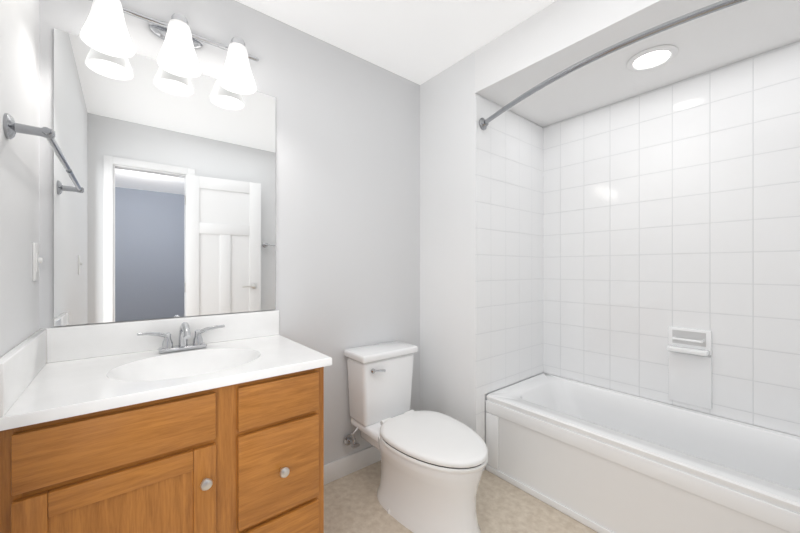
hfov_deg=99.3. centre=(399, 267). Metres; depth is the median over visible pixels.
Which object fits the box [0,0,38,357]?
wall
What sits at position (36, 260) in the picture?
switch plate
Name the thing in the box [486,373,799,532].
bathtub
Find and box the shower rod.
[479,0,747,129]
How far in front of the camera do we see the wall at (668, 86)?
1.80 m
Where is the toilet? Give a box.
[343,341,487,532]
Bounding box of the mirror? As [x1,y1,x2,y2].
[54,28,275,325]
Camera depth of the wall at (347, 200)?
1.87 m
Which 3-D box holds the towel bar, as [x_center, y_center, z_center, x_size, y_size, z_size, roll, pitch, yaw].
[-1.065,-0.355,1.018,0.086,0.062,0.426,0,0,-39]
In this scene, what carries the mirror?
attached to the wall at (347, 200)
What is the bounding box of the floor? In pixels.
[324,460,597,532]
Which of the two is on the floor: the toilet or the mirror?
the toilet
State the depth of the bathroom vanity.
1.01 m
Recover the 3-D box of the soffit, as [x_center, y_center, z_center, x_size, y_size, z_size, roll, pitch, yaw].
[1.201,-1.120,1.587,0.755,0.240,1.525,0,0,-39]
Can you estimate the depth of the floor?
1.65 m
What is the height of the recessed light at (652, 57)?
0.010 m
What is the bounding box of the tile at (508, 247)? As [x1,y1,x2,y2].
[475,95,542,396]
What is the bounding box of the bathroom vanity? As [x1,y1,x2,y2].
[0,310,331,532]
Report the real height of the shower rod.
0.068 m
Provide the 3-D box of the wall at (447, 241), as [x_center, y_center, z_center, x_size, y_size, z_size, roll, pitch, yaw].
[0.583,-0.030,2.431,0.855,2.420,0.565,0,0,-39]
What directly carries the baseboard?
attached to the wall at (347, 200)
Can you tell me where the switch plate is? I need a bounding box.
[32,242,42,280]
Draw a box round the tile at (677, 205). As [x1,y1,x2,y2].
[543,43,799,435]
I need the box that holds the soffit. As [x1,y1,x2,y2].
[475,0,799,126]
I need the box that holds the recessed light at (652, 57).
[626,45,678,70]
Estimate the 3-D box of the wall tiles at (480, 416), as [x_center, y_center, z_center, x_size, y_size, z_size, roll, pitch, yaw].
[0.463,0.959,1.965,0.080,0.442,0.008,0,0,-39]
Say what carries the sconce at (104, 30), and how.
attached to the wall at (347, 200)
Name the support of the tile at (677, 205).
attached to the wall at (668, 86)
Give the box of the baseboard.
[324,446,380,484]
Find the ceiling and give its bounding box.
[235,0,555,84]
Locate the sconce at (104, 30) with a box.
[79,0,258,94]
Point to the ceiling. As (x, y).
(419, 42)
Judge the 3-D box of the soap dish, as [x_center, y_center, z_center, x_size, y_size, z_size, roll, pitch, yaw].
[1.489,0.513,1.759,0.075,0.397,0.176,0,0,-39]
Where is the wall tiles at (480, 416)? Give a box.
[475,394,484,470]
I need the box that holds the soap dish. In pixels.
[666,326,711,408]
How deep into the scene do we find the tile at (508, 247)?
2.13 m
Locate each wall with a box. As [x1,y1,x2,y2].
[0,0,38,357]
[39,0,419,464]
[420,51,542,467]
[543,41,799,435]
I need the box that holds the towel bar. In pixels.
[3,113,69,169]

